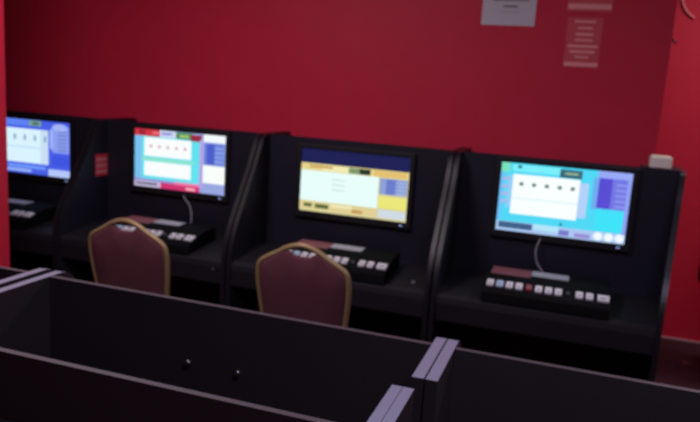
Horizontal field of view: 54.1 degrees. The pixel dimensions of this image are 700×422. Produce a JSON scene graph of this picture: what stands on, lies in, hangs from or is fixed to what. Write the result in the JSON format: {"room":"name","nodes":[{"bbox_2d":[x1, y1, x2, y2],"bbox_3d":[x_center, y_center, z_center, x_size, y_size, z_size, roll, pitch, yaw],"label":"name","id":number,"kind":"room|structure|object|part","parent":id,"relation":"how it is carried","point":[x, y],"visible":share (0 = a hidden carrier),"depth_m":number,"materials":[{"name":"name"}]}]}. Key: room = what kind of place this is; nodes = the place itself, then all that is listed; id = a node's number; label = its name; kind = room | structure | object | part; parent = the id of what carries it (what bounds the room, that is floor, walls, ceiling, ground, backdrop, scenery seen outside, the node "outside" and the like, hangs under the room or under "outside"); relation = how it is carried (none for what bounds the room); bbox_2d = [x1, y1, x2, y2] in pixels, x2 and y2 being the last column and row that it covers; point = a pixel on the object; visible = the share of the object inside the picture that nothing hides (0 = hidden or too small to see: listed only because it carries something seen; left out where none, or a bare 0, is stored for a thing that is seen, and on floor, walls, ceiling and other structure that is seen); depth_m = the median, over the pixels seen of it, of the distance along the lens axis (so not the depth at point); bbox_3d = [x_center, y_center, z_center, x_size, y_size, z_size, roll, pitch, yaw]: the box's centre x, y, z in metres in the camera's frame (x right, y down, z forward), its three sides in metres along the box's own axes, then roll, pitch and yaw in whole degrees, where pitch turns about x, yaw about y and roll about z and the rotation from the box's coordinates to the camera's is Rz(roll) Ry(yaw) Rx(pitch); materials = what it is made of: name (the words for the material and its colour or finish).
{"room":"games hall","nodes":[
{"label":"games hall","id":0,"kind":"room"},
{"bbox_2d":[0,0,9,267],"bbox_3d":[-2.748,-0.572,3.081,2.883,2.700,0.150,7,11,18],"label":"wall partition","id":1,"kind":"structure","parent":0,"point":[4,210],"depth_m":2.74,"materials":[{"name":"red paint"}]},
{"bbox_2d":[3,0,676,166],"bbox_3d":[-1.167,-0.616,3.898,5.369,2.700,0.140,7,11,18],"label":"wall","id":2,"kind":"structure","parent":0,"point":[415,73],"depth_m":3.40,"materials":[{"name":"red paint"}]},
{"bbox_2d":[481,0,536,25],"bbox_3d":[0.731,-1.015,3.114,0.240,0.336,0.002,7,11,18],"label":"paper notice","id":3,"kind":"object","parent":2,"relation":"attached to","point":[494,12],"visible":1,"depth_m":3.13,"materials":[{"name":"white paper"}]},
{"bbox_2d":[563,17,603,67],"bbox_3d":[1.037,-0.749,3.052,0.149,0.216,0.002,7,11,18],"label":"notice","id":4,"kind":"object","parent":2,"relation":"attached to","point":[583,36],"visible":1,"depth_m":3.05,"materials":[{"name":"paper"}]},
{"bbox_2d":[567,0,612,11],"bbox_3d":[1.062,-0.980,3.007,0.188,0.205,0.002,7,11,18],"label":"notice","id":5,"kind":"object","parent":2,"relation":"attached to","point":[573,5],"visible":1,"depth_m":3.02,"materials":[{"name":"paper"}]},
{"bbox_2d":[655,0,699,341],"bbox_3d":[0.325,-0.717,4.998,7.700,2.700,0.100,7,11,18],"label":"wall","id":6,"kind":"structure","parent":0,"point":[679,128],"depth_m":4.39,"materials":[{"name":"red paint"}]},
{"bbox_2d":[661,336,699,343],"bbox_3d":[0.221,0.612,5.183,7.500,0.012,0.012,7,11,18],"label":"baseboard","id":7,"kind":"structure","parent":6,"relation":"attached to","point":[666,337],"depth_m":4.54,"materials":[{"name":"paint"}]},
{"bbox_2d":[682,0,694,18],"bbox_3d":[2.094,-1.271,4.244,0.096,0.160,0.018,7,11,18],"label":"cable","id":8,"kind":"object","parent":6,"relation":"attached to","point":[683,4],"visible":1,"depth_m":4.24,"materials":[{"name":"pink plastic"}]},
{"bbox_2d":[655,338,699,389],"bbox_3d":[-0.962,1.214,1.725,7.700,0.100,7.620,7,11,18],"label":"floor","id":9,"kind":"structure","parent":0,"point":[678,364],"depth_m":4.12,"materials":[{"name":"red carpet"}]},
{"bbox_2d":[0,266,53,287],"bbox_3d":[-1.171,0.585,1.918,0.932,1.040,0.539,7,11,18],"label":"cubicle partition","id":10,"kind":"object","parent":9,"relation":"on","point":[8,276],"visible":0.12,"depth_m":1.60,"materials":[{"name":"brown laminate"}]},
{"bbox_3d":[-1.200,0.561,1.816,0.890,0.959,0.012,7,11,18],"label":"screen panel","id":11,"kind":"part","parent":10,"relation":"part of","materials":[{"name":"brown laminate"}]},
{"bbox_2d":[6,110,114,270],"bbox_3d":[-1.793,0.091,3.802,0.927,1.265,0.607,7,11,18],"label":"booth","id":12,"kind":"object","parent":9,"relation":"on","point":[45,152],"visible":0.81,"depth_m":3.72,"materials":[{"name":"black laminate"}]},
{"bbox_3d":[-1.780,-0.051,3.681,0.148,0.005,0.067,7,11,18],"label":"label plate","id":13,"kind":"part","parent":12,"relation":"part of","materials":[{"name":"white plastic"}]},
{"bbox_3d":[-1.812,0.341,3.838,0.886,0.600,0.015,7,11,18],"label":"knee panel","id":14,"kind":"part","parent":12,"relation":"part of","materials":[{"name":"black laminate"}]},
{"bbox_2d":[6,113,74,183],"bbox_3d":[-1.753,-0.348,3.770,0.574,0.350,0.020,7,11,18],"label":"monitor","id":15,"kind":"object","parent":12,"relation":"on","point":[40,146],"depth_m":3.75,"materials":[{"name":"black plastic"}]},
{"bbox_3d":[-1.770,0.043,3.857,0.886,1.184,0.016,7,11,18],"label":"screen panel","id":16,"kind":"part","parent":12,"relation":"part of","materials":[{"name":"black laminate"}]},
{"bbox_3d":[-1.364,0.144,3.665,0.020,1.265,0.607,7,11,18],"label":"panel","id":17,"kind":"part","parent":12,"relation":"part of","materials":[{"name":"black laminate"}]},
{"bbox_2d":[88,218,169,295],"bbox_3d":[-0.860,0.455,3.049,0.394,0.938,0.475,7,11,18],"label":"banquet chair","id":18,"kind":"object","parent":9,"relation":"on","point":[137,259],"visible":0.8,"depth_m":2.79,"materials":[{"name":"red fabric"}]},
{"bbox_2d":[56,118,285,305],"bbox_3d":[-0.909,0.200,3.519,0.927,1.265,0.607,7,11,18],"label":"booth","id":19,"kind":"object","parent":9,"relation":"on","point":[186,185],"visible":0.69,"depth_m":3.47,"materials":[{"name":"black laminate"}]},
{"bbox_3d":[-1.338,0.147,3.656,0.020,1.265,0.607,7,11,18],"label":"panel","id":20,"kind":"part","parent":19,"relation":"part of","materials":[{"name":"black laminate"}]},
{"bbox_3d":[-1.048,0.043,3.430,0.160,0.006,0.100,7,11,18],"label":"label plate","id":21,"kind":"part","parent":19,"relation":"part of","materials":[{"name":"red plastic"}]},
{"bbox_3d":[-0.895,0.058,3.398,0.148,0.005,0.067,7,11,18],"label":"label plate","id":22,"kind":"part","parent":19,"relation":"part of","materials":[{"name":"white plastic"}]},
{"bbox_2d":[130,123,230,201],"bbox_3d":[-0.868,-0.248,3.485,0.574,0.350,0.020,7,11,18],"label":"monitor","id":23,"kind":"object","parent":19,"relation":"on","point":[184,163],"depth_m":3.48,"materials":[{"name":"black plastic"}]},
{"bbox_3d":[-0.885,0.151,3.573,0.886,1.184,0.016,7,11,18],"label":"screen panel","id":24,"kind":"part","parent":19,"relation":"part of","materials":[{"name":"black laminate"}]},
{"bbox_3d":[-0.928,0.449,3.555,0.886,0.600,0.015,7,11,18],"label":"knee panel","id":25,"kind":"part","parent":19,"relation":"part of","materials":[{"name":"black laminate"}]},
{"bbox_3d":[-0.480,0.252,3.381,0.020,1.265,0.607,7,11,18],"label":"panel","id":26,"kind":"part","parent":19,"relation":"part of","materials":[{"name":"black laminate"}]},
{"bbox_2d":[0,347,402,421],"bbox_3d":[-0.475,0.779,1.090,0.934,1.040,0.534,7,11,18],"label":"cubicle partition","id":27,"kind":"object","parent":9,"relation":"on","point":[33,388],"visible":1,"depth_m":1.09,"materials":[{"name":"brown laminate"}]},
{"bbox_2d":[0,418,13,421],"bbox_3d":[-0.433,0.544,1.128,0.574,0.350,0.020,7,11,18],"label":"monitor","id":28,"kind":"object","parent":27,"relation":"on","point":[1,419],"depth_m":1.16,"materials":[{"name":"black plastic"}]},
{"bbox_3d":[-0.041,0.833,0.951,0.018,1.040,0.534,7,11,18],"label":"panel","id":29,"kind":"part","parent":27,"relation":"part of","materials":[{"name":"purple laminate"}]},
{"bbox_2d":[0,271,447,421],"bbox_3d":[-0.266,0.696,1.628,0.932,1.040,0.539,7,11,18],"label":"cubicle partition","id":30,"kind":"object","parent":9,"relation":"on","point":[333,373],"visible":0.73,"depth_m":1.45,"materials":[{"name":"brown laminate"}]},
{"bbox_3d":[-0.697,0.643,1.766,0.020,1.040,0.539,7,11,18],"label":"panel","id":31,"kind":"part","parent":30,"relation":"part of","materials":[{"name":"brown laminate"}]},
{"bbox_3d":[0.166,0.749,1.490,0.020,1.040,0.539,7,11,18],"label":"panel","id":32,"kind":"part","parent":30,"relation":"part of","materials":[{"name":"brown laminate"}]},
{"bbox_2d":[256,243,351,327],"bbox_3d":[-0.133,0.544,2.816,0.394,0.938,0.475,7,11,18],"label":"banquet chair","id":33,"kind":"object","parent":9,"relation":"on","point":[316,288],"visible":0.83,"depth_m":2.56,"materials":[{"name":"red fabric"}]},
{"bbox_2d":[226,131,465,341],"bbox_3d":[-0.025,0.308,3.235,0.927,1.265,0.607,7,11,18],"label":"booth","id":34,"kind":"object","parent":9,"relation":"on","point":[376,210],"visible":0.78,"depth_m":3.18,"materials":[{"name":"black laminate"}]},
{"bbox_3d":[-0.453,0.256,3.373,0.020,1.265,0.607,7,11,18],"label":"panel","id":35,"kind":"part","parent":34,"relation":"part of","materials":[{"name":"black laminate"}]},
{"bbox_3d":[-0.164,0.151,3.146,0.160,0.006,0.100,7,11,18],"label":"label plate","id":36,"kind":"part","parent":34,"relation":"part of","materials":[{"name":"red plastic"}]},
{"bbox_3d":[-0.043,0.558,3.271,0.886,0.600,0.015,7,11,18],"label":"knee panel","id":37,"kind":"part","parent":34,"relation":"part of","materials":[{"name":"black laminate"}]},
{"bbox_3d":[-0.011,0.167,3.114,0.148,0.005,0.067,7,11,18],"label":"label plate","id":38,"kind":"part","parent":34,"relation":"part of","materials":[{"name":"white plastic"}]},
{"bbox_2d":[294,143,415,229],"bbox_3d":[0.015,-0.119,3.205,0.574,0.350,0.020,7,11,18],"label":"monitor","id":39,"kind":"object","parent":34,"relation":"on","point":[347,184],"depth_m":3.20,"materials":[{"name":"black plastic"}]},
{"bbox_3d":[-0.001,0.260,3.289,0.886,1.184,0.016,7,11,18],"label":"screen panel","id":40,"kind":"part","parent":34,"relation":"part of","materials":[{"name":"black laminate"}]},
{"bbox_3d":[0.404,0.361,3.098,0.020,1.265,0.607,7,11,18],"label":"panel","id":41,"kind":"part","parent":34,"relation":"part of","materials":[{"name":"black laminate"}]},
{"bbox_2d":[382,387,413,421],"bbox_3d":[0.410,0.888,0.806,0.934,1.040,0.534,7,11,18],"label":"cubicle partition","id":42,"kind":"object","parent":9,"relation":"on","point":[401,410],"visible":1,"depth_m":1.05,"materials":[{"name":"brown laminate"}]},
{"bbox_2d":[427,147,685,381],"bbox_3d":[0.856,0.416,2.953,0.919,1.265,0.607,7,11,18],"label":"booth","id":43,"kind":"object","parent":9,"relation":"on","point":[566,263],"visible":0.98,"depth_m":2.88,"materials":[{"name":"black laminate"}]},
{"bbox_3d":[0.431,0.364,3.089,0.020,1.265,0.607,7,11,18],"label":"panel","id":44,"kind":"part","parent":43,"relation":"part of","materials":[{"name":"black laminate"}]},
{"bbox_3d":[0.678,0.255,2.876,0.160,0.006,0.100,7,11,18],"label":"label plate","id":45,"kind":"part","parent":43,"relation":"part of","materials":[{"name":"red plastic"}]},
{"bbox_3d":[0.834,0.665,2.990,0.872,0.600,0.015,7,11,18],"label":"knee panel","id":46,"kind":"part","parent":43,"relation":"part of","materials":[{"name":"black laminate"}]},
{"bbox_3d":[0.831,0.270,2.844,0.148,0.005,0.067,7,11,18],"label":"label plate","id":47,"kind":"part","parent":43,"relation":"part of","materials":[{"name":"white plastic"}]},
{"bbox_2d":[490,156,639,252],"bbox_3d":[0.901,-0.033,2.917,0.574,0.350,0.020,7,11,18],"label":"monitor","id":48,"kind":"object","parent":43,"relation":"on","point":[575,205],"depth_m":2.91,"materials":[{"name":"black plastic"}]},
{"bbox_3d":[0.879,0.368,3.007,0.878,1.184,0.016,7,11,18],"label":"screen panel","id":49,"kind":"part","parent":43,"relation":"part of","materials":[{"name":"black laminate"}]},
{"bbox_2d":[640,164,679,170],"bbox_3d":[1.291,-0.174,2.866,0.137,0.018,0.139,7,11,18],"label":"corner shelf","id":50,"kind":"object","parent":43,"relation":"attached to","point":[642,167],"depth_m":2.80,"materials":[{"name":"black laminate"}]},
{"bbox_2d":[648,155,672,168],"bbox_3d":[1.281,-0.203,2.830,0.084,0.050,0.064,7,11,18],"label":"box","id":51,"kind":"object","parent":43,"relation":"on","point":[655,161],"visible":1,"depth_m":2.80,"materials":[{"name":"plastic"}]},
{"bbox_3d":[1.282,-0.226,2.826,0.072,0.004,0.052,7,11,18],"label":"lid","id":52,"kind":"part","parent":51,"relation":"part of","materials":[{"name":"white plastic"}]},
{"bbox_3d":[1.267,0.467,2.820,0.040,1.265,0.611,8,11,22],"label":"panel","id":53,"kind":"part","parent":43,"relation":"part of","materials":[{"name":"black laminate"}]},
{"bbox_2d":[422,339,699,421],"bbox_3d":[0.619,0.805,1.344,0.932,1.040,0.539,7,11,18],"label":"cubicle partition","id":54,"kind":"object","parent":9,"relation":"on","point":[462,385],"visible":1,"depth_m":1.24,"materials":[{"name":"brown laminate"}]},
{"bbox_3d":[0.188,0.752,1.482,0.020,1.040,0.539,7,11,18],"label":"panel","id":55,"kind":"part","parent":54,"relation":"part of","materials":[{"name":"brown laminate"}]}
]}

